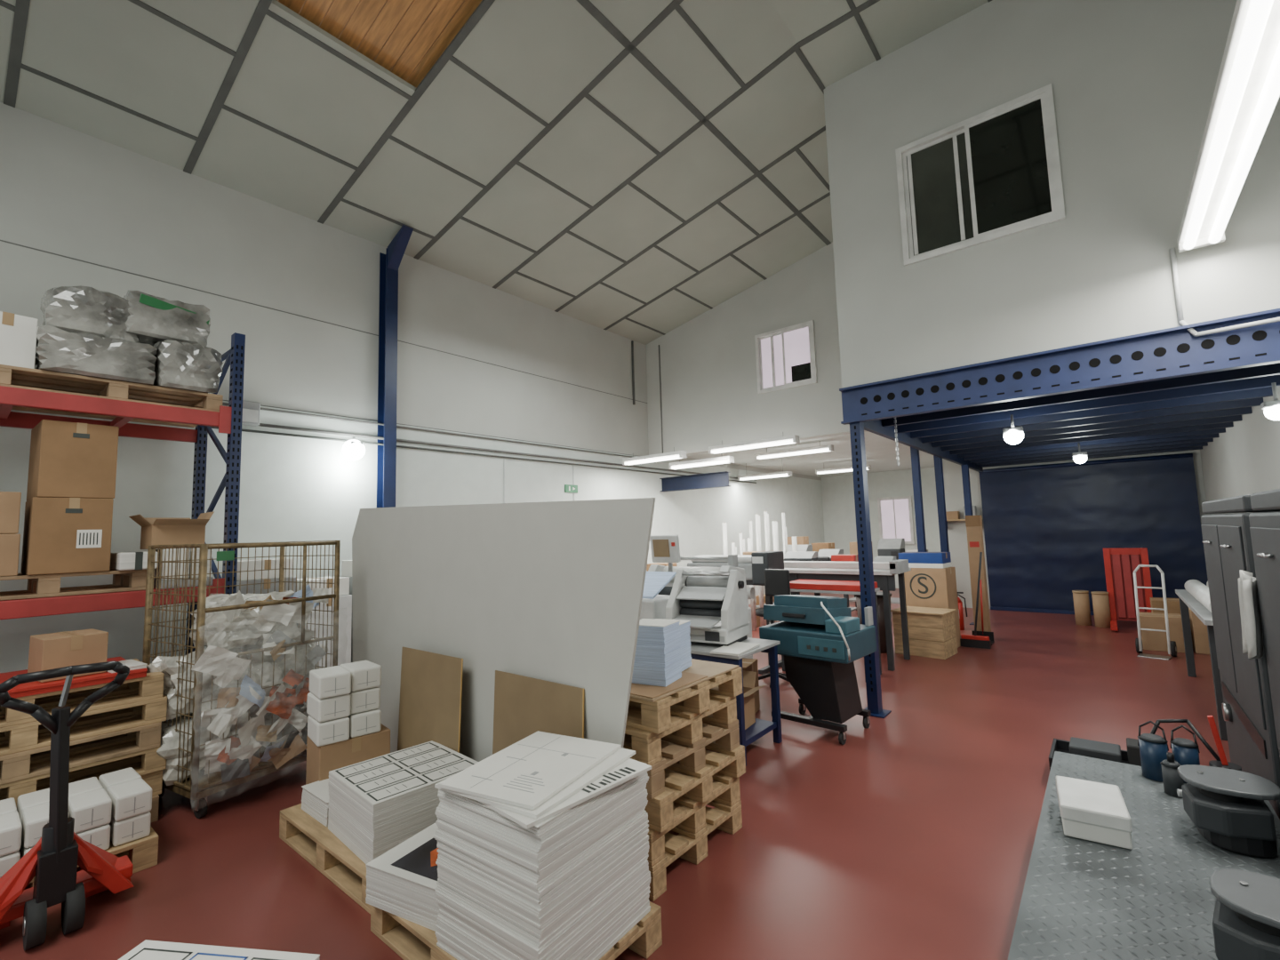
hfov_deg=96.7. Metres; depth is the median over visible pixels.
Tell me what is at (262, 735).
paper scrap
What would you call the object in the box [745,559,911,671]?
table
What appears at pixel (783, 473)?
fluorescent fixture
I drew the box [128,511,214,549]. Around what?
cardboard box
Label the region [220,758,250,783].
paper scrap
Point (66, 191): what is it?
wall
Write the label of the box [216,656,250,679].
paper scrap
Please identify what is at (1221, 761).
gun
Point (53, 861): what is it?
jack
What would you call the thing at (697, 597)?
laminator
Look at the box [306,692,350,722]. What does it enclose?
pack
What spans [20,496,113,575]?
cardboard box
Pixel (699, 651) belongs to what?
work table
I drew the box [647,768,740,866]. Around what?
wooden pallet
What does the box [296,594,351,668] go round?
cardboard box
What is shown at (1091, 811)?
box
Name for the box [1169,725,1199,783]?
tin
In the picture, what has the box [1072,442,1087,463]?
work lamp
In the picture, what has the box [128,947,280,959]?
print
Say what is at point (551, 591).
sheet
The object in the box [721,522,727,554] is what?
paper roll
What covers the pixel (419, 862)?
photo
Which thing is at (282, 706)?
paper scrap
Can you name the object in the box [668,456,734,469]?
fluorescent fixture
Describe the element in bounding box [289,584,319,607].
paper scrap
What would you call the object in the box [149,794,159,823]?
wooden pallet
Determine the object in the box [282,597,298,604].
paper scrap
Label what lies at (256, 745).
paper scrap
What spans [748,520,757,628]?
paper roll
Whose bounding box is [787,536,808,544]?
cardboard box
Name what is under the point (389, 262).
steel column
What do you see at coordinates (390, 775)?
print
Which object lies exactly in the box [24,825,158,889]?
wooden pallet
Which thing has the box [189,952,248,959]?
print
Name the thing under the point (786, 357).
window
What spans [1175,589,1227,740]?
bench
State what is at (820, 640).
machine
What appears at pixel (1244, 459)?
wall
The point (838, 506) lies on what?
wall
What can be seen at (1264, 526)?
press
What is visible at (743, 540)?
paper roll
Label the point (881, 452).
ceiling
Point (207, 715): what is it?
paper scrap
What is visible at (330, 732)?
pack
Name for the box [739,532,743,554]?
paper roll
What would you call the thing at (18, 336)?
cardboard box
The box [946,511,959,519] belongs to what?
cardboard box
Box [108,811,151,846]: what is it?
pack
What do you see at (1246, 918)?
drum
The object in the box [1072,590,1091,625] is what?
drum
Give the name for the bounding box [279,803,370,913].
wooden pallet
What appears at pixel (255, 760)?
paper scrap
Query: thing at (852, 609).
shelf
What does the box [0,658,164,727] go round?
wooden pallet
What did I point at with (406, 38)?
ceiling
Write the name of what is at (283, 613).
paper scrap
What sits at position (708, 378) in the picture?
wall
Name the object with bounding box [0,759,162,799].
wooden pallet
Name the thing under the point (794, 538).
paper roll
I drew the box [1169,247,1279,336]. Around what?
conduit
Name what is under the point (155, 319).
wrapped bundle
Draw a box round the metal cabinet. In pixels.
[1200,494,1279,819]
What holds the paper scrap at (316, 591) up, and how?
in the roll cage
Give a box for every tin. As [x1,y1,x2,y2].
[1137,720,1168,782]
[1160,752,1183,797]
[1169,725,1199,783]
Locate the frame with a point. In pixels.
(1169, 389)
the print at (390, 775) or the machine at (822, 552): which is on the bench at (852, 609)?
the machine at (822, 552)
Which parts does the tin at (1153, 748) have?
lid, bail handle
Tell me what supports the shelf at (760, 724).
attached to the work table at (699, 651)
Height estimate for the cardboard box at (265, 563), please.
0.162 m
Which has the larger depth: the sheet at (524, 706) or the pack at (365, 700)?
the pack at (365, 700)
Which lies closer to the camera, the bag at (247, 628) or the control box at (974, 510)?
the bag at (247, 628)
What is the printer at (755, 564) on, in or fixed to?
on the floor
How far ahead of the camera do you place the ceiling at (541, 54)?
5.29 m
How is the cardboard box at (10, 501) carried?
on the cardboard box at (9, 543)
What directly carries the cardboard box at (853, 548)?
on the bench at (893, 600)
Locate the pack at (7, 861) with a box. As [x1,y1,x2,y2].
[0,849,20,878]
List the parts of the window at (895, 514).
sash, pane, sash, pane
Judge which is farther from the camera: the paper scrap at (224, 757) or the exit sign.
the exit sign
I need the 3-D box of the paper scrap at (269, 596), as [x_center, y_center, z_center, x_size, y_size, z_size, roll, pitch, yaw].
[-2.561,0.891,3.894,0.021,0.207,0.212,-4,-6,22]
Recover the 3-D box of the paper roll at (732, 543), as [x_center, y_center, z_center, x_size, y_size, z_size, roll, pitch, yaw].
[1.603,1.776,9.601,0.052,1.443,0.052,-6,-7,39]
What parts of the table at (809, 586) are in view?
leg, leg, leg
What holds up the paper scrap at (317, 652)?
in the roll cage
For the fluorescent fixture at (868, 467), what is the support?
hanging from the ceiling at (881, 452)
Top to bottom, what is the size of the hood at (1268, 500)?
0.075 m
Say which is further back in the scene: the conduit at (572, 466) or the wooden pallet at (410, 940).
the conduit at (572, 466)
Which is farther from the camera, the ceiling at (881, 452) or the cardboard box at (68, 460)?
the ceiling at (881, 452)
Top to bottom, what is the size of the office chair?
1.184 m
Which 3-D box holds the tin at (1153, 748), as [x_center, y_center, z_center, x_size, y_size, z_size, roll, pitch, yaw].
[2.387,1.250,2.645,0.108,0.254,0.106,-6,-7,39]
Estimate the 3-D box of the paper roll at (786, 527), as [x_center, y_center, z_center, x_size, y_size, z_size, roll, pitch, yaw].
[2.394,1.598,9.223,0.052,1.680,0.052,-6,-7,39]
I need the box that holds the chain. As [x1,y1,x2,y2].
[893,417,899,466]
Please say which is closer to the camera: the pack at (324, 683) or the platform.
the platform
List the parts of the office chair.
seat, leg, backrest, leg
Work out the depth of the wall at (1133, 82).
4.37 m
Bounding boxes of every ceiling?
[0,0,987,344]
[276,0,482,87]
[686,431,934,477]
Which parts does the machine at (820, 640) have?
lid handle, lid, panel, shaft arm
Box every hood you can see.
[818,549,843,557]
[877,538,904,549]
[1201,494,1279,513]
[1249,488,1279,511]
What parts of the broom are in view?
handle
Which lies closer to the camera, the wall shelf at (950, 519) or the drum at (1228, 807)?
the drum at (1228, 807)
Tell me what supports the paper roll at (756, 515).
on the floor
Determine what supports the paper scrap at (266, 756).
in the roll cage
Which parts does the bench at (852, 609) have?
leg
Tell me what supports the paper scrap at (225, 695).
in the roll cage
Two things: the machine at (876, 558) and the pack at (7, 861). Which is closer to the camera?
the pack at (7, 861)
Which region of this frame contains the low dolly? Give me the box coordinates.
[1048,736,1141,770]
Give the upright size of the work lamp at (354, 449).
0.250 m
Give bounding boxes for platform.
[1008,751,1279,959]
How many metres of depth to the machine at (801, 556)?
7.76 m
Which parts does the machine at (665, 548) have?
monitor arm, arm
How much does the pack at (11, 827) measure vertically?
0.118 m
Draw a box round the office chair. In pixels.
[755,568,790,687]
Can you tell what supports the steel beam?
attached to the wall at (66, 191)
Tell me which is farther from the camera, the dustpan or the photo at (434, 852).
the dustpan
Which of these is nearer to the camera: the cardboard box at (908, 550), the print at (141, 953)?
the print at (141, 953)
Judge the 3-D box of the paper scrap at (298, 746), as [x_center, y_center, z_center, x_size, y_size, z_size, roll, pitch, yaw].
[-2.362,1.813,3.812,0.230,0.188,0.058,4,-7,-44]
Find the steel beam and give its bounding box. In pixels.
[659,471,730,492]
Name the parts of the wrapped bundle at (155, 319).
green panel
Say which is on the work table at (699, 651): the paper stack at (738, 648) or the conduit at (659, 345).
the paper stack at (738, 648)
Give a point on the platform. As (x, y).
(1082, 899)
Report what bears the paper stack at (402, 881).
on the wooden pallet at (410, 940)
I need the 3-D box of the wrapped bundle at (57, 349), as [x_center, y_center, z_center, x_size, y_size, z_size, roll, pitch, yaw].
[-3.901,-0.824,4.070,0.691,0.304,0.640,-6,-7,39]
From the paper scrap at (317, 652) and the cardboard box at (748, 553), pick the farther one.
the cardboard box at (748, 553)
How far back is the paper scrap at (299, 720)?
3.88 m
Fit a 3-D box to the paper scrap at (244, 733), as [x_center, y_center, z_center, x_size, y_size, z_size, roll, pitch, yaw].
[-2.472,1.602,3.630,0.042,0.218,0.234,-3,-5,11]
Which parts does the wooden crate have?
lid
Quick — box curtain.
[978,452,1207,615]
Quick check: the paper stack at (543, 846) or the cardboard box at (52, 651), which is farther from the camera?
the cardboard box at (52, 651)
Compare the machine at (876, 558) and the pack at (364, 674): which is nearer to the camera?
the pack at (364, 674)
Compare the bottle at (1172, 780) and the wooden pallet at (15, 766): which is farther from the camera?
the wooden pallet at (15, 766)
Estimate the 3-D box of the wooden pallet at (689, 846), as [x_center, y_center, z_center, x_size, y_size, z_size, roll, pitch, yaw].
[-0.149,1.890,3.247,1.200,0.144,0.800,-6,-7,39]
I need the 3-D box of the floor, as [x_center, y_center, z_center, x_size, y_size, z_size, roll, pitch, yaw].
[2.533,2.267,6.834,7.950,0.100,18.400,-6,-7,39]
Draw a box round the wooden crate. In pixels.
[890,606,957,659]
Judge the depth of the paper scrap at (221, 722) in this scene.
3.48 m
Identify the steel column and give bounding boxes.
[376,224,413,507]
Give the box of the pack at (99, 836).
[76,824,110,849]
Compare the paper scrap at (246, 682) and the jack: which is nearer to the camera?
the jack
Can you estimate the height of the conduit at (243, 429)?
0.024 m
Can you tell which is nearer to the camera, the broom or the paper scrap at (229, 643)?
the paper scrap at (229, 643)
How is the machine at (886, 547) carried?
on the bench at (893, 600)
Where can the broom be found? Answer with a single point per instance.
(974, 641)
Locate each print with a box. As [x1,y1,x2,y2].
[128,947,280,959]
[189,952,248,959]
[335,742,474,800]
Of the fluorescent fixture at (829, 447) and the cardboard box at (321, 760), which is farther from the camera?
the fluorescent fixture at (829, 447)
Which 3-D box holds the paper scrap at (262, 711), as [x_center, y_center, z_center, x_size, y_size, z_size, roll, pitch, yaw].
[-2.421,1.453,3.739,0.040,0.211,0.206,-4,-6,27]
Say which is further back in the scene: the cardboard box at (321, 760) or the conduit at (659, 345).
the conduit at (659, 345)
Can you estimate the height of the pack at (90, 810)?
0.118 m
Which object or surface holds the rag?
hanging from the press
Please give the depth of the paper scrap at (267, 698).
3.74 m
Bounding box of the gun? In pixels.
[1150,715,1242,771]
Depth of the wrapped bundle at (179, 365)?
4.22 m
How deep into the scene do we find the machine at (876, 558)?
7.11 m
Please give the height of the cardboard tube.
1.760 m
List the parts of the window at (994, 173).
sash, pane, pane, sash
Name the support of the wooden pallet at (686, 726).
on the wooden pallet at (684, 756)
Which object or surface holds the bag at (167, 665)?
in the roll cage
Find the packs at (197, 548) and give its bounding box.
[153,547,213,589]
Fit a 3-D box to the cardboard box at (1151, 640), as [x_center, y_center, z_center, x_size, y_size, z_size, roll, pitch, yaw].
[6.609,1.921,7.205,0.423,0.422,0.400,-6,-7,36]
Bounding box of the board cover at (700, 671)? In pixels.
[629,658,738,702]
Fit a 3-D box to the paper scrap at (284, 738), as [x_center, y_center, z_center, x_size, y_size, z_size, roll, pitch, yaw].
[-2.381,1.761,3.845,0.190,0.131,0.060,2,-7,-37]
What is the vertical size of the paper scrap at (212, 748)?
0.094 m
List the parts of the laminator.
frame, control panel, frame, knob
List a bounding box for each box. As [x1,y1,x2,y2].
[0,311,38,368]
[0,491,21,534]
[0,533,20,576]
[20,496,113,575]
[26,419,119,501]
[27,628,108,682]
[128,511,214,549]
[236,558,292,580]
[236,576,295,647]
[241,400,260,426]
[296,576,349,595]
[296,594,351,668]
[305,723,390,784]
[340,576,352,662]
[341,560,351,576]
[646,562,677,571]
[704,670,766,729]
[742,551,760,555]
[742,657,759,713]
[755,594,774,605]
[756,608,759,626]
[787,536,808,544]
[811,542,835,551]
[831,554,858,561]
[849,541,873,561]
[898,552,951,567]
[904,567,960,647]
[906,549,927,551]
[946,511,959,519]
[963,505,976,519]
[1055,776,1132,848]
[1139,612,1184,653]
[1149,597,1180,614]
[1188,608,1209,654]
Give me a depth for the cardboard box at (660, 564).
9.58 m
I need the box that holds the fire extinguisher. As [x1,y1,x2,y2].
[957,592,967,630]
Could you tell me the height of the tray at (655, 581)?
0.210 m
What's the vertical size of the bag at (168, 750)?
0.408 m
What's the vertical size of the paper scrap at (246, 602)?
0.099 m
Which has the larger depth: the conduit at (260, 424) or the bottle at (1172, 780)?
the conduit at (260, 424)
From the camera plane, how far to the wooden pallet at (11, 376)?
4.04 m
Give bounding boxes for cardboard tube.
[965,515,991,631]
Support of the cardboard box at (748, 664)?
on the floor
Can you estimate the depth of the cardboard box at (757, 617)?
9.68 m
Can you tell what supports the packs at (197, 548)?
on the rack
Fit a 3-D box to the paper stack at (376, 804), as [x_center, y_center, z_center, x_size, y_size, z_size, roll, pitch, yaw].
[-1.240,1.684,3.028,0.585,0.289,0.587,-7,-7,43]
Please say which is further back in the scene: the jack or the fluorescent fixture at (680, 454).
the fluorescent fixture at (680, 454)
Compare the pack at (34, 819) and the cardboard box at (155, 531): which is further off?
the cardboard box at (155, 531)
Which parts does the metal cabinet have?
guard door, door handle, guard door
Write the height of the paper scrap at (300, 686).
0.155 m
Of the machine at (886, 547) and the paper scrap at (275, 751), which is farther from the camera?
the machine at (886, 547)
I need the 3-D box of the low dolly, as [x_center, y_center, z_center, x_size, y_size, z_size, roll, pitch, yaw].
[2.905,1.745,3.481,0.630,0.300,0.400,-6,-7,39]
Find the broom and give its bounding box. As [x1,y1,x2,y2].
[960,552,991,648]
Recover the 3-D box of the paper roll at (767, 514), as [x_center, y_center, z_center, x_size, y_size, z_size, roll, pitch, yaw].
[2.143,1.513,9.436,0.076,1.904,0.076,-6,-7,39]
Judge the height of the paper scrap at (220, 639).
0.117 m
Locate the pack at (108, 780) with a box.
[98,767,141,792]
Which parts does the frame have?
post, plate, post, post, post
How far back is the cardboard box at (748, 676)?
4.41 m
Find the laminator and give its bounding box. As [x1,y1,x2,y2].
[665,568,749,646]
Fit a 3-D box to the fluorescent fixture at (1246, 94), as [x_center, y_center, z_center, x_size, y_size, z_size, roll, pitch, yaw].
[2.790,-1.730,2.648,0.220,0.230,2.960,-6,-7,39]
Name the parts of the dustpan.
handle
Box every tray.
[642,571,676,599]
[673,614,720,629]
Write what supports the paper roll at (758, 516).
on the floor
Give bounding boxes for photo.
[390,837,438,880]
[430,848,438,866]
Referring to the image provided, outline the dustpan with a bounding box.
[971,579,994,645]
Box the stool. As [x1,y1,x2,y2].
[817,556,830,561]
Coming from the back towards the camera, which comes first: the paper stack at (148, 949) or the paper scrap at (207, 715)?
the paper scrap at (207, 715)
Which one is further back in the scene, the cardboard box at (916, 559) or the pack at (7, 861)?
the cardboard box at (916, 559)
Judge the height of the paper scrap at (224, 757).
0.187 m
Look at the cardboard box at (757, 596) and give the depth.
11.13 m
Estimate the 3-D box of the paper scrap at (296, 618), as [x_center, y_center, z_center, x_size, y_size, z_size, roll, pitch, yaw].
[-2.421,0.935,4.026,0.042,0.177,0.201,-6,-7,40]
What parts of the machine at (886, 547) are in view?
panel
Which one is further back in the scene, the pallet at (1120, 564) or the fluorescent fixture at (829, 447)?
the fluorescent fixture at (829, 447)
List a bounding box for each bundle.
[34,325,157,385]
[40,285,140,343]
[109,552,157,570]
[123,290,210,346]
[153,339,223,393]
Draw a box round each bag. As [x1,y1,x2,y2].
[146,647,261,719]
[156,711,254,785]
[189,590,294,649]
[241,638,327,688]
[247,695,308,752]
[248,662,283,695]
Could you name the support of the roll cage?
on the floor
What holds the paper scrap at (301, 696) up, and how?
in the roll cage
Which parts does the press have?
door handle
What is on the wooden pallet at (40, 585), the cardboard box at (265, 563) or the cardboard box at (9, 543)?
the cardboard box at (9, 543)
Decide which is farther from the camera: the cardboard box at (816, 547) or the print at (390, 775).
the cardboard box at (816, 547)
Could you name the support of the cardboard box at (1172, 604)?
on the cardboard box at (1151, 640)
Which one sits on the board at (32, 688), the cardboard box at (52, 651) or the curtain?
the cardboard box at (52, 651)
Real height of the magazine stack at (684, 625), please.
0.253 m
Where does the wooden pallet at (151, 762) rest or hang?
on the wooden pallet at (154, 780)
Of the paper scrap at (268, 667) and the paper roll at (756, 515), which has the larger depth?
the paper roll at (756, 515)
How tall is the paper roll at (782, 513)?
1.907 m
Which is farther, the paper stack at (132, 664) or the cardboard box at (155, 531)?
the cardboard box at (155, 531)
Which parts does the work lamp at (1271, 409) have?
bulb, stem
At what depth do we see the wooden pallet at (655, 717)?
2.88 m
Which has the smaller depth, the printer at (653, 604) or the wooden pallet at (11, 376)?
the wooden pallet at (11, 376)
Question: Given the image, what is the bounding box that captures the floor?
[0,588,1230,959]
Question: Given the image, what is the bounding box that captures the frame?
[839,307,1279,718]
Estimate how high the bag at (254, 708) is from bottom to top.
0.417 m
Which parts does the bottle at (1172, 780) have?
lid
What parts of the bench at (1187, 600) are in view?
leg, leg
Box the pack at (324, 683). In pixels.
[309,665,351,698]
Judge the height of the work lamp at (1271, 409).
0.305 m
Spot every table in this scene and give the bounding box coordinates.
[690,637,782,766]
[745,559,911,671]
[779,579,881,679]
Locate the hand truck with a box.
[1133,564,1176,660]
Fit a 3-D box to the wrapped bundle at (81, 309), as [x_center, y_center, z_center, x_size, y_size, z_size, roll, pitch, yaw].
[-3.910,-1.136,4.066,0.525,0.346,0.527,-6,-7,39]
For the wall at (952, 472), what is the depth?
11.22 m
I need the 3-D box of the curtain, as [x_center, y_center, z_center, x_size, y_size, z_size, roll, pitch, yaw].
[7.785,1.013,9.991,3.000,2.675,0.075,-6,-7,39]
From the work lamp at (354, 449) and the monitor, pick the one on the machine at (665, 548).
the monitor
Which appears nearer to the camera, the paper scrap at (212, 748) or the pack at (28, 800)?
the pack at (28, 800)
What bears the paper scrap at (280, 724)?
in the roll cage
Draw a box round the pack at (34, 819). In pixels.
[21,802,68,847]
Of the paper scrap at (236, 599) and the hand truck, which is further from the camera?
the hand truck
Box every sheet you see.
[352,497,655,761]
[397,646,463,752]
[492,670,584,754]
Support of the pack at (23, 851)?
on the wooden pallet at (142, 852)
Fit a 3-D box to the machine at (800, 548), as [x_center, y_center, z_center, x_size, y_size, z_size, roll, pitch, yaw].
[2.773,1.352,10.067,0.450,0.400,0.354,-6,-7,39]
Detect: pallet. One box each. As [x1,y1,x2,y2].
[0,364,223,427]
[0,568,146,600]
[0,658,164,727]
[0,683,167,756]
[0,707,161,784]
[0,737,166,807]
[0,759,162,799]
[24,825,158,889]
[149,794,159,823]
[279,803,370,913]
[370,901,662,959]
[623,692,736,765]
[624,705,739,799]
[625,666,742,734]
[644,739,745,832]
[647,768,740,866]
[648,800,742,901]
[1103,547,1152,631]
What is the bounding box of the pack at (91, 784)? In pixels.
[68,776,103,797]
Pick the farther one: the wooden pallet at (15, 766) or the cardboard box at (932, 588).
the cardboard box at (932, 588)
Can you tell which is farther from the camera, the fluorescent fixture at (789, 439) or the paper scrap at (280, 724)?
the fluorescent fixture at (789, 439)
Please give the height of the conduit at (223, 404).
0.024 m
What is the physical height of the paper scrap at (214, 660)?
0.209 m
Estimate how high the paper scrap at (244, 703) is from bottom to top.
0.236 m
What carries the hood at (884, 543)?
attached to the machine at (886, 547)
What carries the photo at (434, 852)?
on the paper stack at (402, 881)
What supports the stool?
on the floor
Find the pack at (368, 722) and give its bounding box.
[347,708,381,737]
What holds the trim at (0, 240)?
attached to the wall at (66, 191)
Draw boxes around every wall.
[0,102,824,672]
[645,242,866,455]
[820,467,940,588]
[823,0,1279,387]
[942,449,1207,608]
[1200,385,1279,514]
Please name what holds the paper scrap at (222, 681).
in the roll cage
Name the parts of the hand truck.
rail, handle, toe plate, rail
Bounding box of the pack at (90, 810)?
[68,788,111,833]
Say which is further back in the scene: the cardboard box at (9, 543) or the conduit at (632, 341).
the conduit at (632, 341)
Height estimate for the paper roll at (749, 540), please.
1.512 m
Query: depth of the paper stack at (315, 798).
3.15 m
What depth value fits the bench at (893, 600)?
10.65 m
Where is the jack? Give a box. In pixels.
[0,661,133,951]
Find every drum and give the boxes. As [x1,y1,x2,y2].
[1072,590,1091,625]
[1090,591,1111,627]
[1176,764,1279,857]
[1209,868,1279,959]
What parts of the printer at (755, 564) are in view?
panel, leg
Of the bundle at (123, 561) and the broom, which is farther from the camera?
the broom
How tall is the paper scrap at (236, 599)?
0.217 m
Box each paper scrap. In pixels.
[191,645,238,676]
[200,707,239,727]
[204,737,231,756]
[204,744,253,775]
[205,631,228,647]
[206,701,243,737]
[213,672,232,687]
[215,638,233,649]
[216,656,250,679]
[216,687,240,708]
[216,735,240,765]
[220,590,246,623]
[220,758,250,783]
[221,686,261,718]
[237,735,262,759]
[238,716,264,751]
[239,674,265,707]
[243,600,276,608]
[243,755,260,778]
[249,594,273,610]
[256,682,286,719]
[256,724,277,742]
[257,713,294,747]
[259,599,296,625]
[259,696,271,712]
[259,740,284,761]
[260,629,295,662]
[262,632,294,655]
[265,691,295,719]
[267,747,290,761]
[269,686,309,703]
[270,640,285,661]
[271,730,302,744]
[272,734,306,769]
[275,621,301,639]
[281,668,309,688]
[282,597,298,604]
[283,729,307,751]
[287,684,303,708]
[288,601,314,623]
[288,707,307,731]
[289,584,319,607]
[292,627,314,640]
[295,673,309,695]
[296,750,306,757]
[305,643,326,665]
[312,587,328,603]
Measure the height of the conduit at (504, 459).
2.700 m
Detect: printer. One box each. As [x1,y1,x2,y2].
[640,571,676,619]
[687,551,783,674]
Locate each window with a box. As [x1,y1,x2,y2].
[754,320,816,393]
[877,496,914,543]
[895,83,1065,266]
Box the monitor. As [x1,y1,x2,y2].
[650,535,680,562]
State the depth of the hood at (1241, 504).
2.80 m
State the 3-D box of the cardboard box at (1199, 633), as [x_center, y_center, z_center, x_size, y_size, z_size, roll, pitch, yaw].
[7.026,1.843,6.932,0.444,0.501,0.420,-6,-7,39]
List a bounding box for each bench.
[755,593,856,611]
[843,593,900,610]
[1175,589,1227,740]
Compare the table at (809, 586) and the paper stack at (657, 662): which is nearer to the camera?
the paper stack at (657, 662)
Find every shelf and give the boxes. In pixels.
[744,718,771,737]
[755,602,856,611]
[848,597,900,604]
[946,519,965,523]
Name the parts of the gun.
lever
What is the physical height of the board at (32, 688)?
0.050 m
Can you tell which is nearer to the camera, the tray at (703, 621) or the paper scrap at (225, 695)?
the paper scrap at (225, 695)
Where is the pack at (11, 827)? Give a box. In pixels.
[0,811,22,856]
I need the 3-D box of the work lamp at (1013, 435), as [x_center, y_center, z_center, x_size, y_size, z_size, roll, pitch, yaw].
[3.668,-0.495,5.594,0.170,0.295,0.170,-6,-7,39]
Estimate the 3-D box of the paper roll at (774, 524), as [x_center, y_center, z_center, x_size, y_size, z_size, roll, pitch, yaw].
[2.202,1.548,9.125,0.076,1.772,0.076,-6,-7,39]
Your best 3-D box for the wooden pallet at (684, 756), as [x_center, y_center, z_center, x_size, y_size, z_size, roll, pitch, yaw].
[-0.153,1.460,3.297,1.200,0.144,0.800,-6,-7,39]
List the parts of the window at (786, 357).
sash, pane, sash, pane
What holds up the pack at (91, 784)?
on the pack
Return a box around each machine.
[648,535,752,658]
[759,594,876,744]
[782,544,812,553]
[784,551,818,560]
[818,549,843,561]
[873,556,895,561]
[877,538,904,559]
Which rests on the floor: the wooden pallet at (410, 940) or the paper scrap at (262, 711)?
the wooden pallet at (410, 940)
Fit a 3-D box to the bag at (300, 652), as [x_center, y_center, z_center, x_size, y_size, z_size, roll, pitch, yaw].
[-2.658,1.358,4.203,0.343,0.386,0.582,-6,-7,39]
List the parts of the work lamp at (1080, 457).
bulb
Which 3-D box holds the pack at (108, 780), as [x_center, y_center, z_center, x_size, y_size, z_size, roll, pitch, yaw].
[-2.897,1.707,3.169,0.236,0.118,0.143,-6,-7,38]
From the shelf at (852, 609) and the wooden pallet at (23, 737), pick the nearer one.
the wooden pallet at (23, 737)
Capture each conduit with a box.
[210,426,756,483]
[222,402,632,457]
[258,423,756,480]
[504,458,504,503]
[572,465,574,500]
[631,340,635,404]
[658,344,663,453]
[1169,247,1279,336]
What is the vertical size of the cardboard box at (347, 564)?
0.162 m
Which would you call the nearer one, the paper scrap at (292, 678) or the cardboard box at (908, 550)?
the paper scrap at (292, 678)
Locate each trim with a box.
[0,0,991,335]
[0,240,647,456]
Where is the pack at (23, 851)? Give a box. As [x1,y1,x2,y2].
[19,836,33,859]
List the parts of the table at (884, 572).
leg, rail, rail, leg, leg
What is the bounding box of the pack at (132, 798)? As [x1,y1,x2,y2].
[107,778,152,821]
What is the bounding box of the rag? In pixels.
[1238,569,1263,658]
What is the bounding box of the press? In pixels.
[1248,488,1279,757]
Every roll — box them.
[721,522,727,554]
[731,542,735,554]
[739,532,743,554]
[742,538,745,551]
[747,537,756,631]
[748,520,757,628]
[755,513,763,626]
[758,515,765,625]
[763,511,768,551]
[767,513,773,599]
[772,520,779,622]
[781,512,786,556]
[785,527,787,551]
[792,536,797,551]
[1184,579,1211,612]
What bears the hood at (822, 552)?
attached to the machine at (822, 552)
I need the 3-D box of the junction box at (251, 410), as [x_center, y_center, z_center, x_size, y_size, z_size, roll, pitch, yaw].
[-3.734,-0.635,5.416,0.110,0.220,0.180,-6,-7,39]
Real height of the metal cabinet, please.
1.740 m
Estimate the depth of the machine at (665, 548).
5.84 m
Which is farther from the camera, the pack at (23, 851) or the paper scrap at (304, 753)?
the paper scrap at (304, 753)
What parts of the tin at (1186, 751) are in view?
lid, bail handle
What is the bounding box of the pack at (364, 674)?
[339,660,381,691]
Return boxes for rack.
[0,332,245,655]
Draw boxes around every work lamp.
[342,436,365,460]
[1002,414,1023,444]
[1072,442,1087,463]
[1260,382,1279,420]
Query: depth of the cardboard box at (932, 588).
7.65 m
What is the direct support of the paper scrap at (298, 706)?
in the roll cage
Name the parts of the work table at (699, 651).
leg, leg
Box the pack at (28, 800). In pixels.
[16,787,49,822]
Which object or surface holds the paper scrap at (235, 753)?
in the roll cage
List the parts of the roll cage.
post, post, tag plate, frame, post, post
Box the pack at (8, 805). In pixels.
[0,797,16,815]
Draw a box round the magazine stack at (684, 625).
[655,618,691,671]
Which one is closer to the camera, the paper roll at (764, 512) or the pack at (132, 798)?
the pack at (132, 798)
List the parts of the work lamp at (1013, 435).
stem, bulb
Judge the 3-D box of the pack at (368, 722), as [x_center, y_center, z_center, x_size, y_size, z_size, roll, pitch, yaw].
[-1.766,1.513,3.595,0.175,0.130,0.261,3,-7,-41]
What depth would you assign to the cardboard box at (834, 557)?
7.38 m
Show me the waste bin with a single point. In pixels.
(879, 594)
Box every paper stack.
[106,659,147,672]
[118,939,319,959]
[301,778,329,826]
[328,740,478,863]
[365,822,439,931]
[433,731,651,959]
[632,618,681,686]
[710,641,759,655]
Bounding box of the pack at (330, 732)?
[307,715,349,746]
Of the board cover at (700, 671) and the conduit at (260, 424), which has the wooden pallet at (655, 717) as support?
the board cover at (700, 671)
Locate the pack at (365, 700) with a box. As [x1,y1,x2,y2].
[348,687,380,713]
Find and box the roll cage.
[142,540,340,818]
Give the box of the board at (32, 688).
[0,656,147,697]
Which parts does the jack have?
release lever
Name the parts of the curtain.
rail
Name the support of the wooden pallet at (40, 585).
on the rack
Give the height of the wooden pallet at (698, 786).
0.144 m
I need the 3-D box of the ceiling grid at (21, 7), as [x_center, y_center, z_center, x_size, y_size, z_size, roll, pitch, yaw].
[-0.201,-3.506,4.216,7.550,0.920,10.220,-6,-7,39]
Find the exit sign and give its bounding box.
[564,484,577,492]
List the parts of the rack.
connector plate, connector plate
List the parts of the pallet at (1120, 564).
support leg, panel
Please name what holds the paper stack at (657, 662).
on the board cover at (700, 671)
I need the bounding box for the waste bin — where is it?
[854,591,891,653]
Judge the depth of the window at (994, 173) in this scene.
4.70 m
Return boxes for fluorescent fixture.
[622,447,687,465]
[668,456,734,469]
[708,432,799,454]
[737,458,791,480]
[754,441,833,459]
[815,463,871,474]
[1176,0,1279,252]

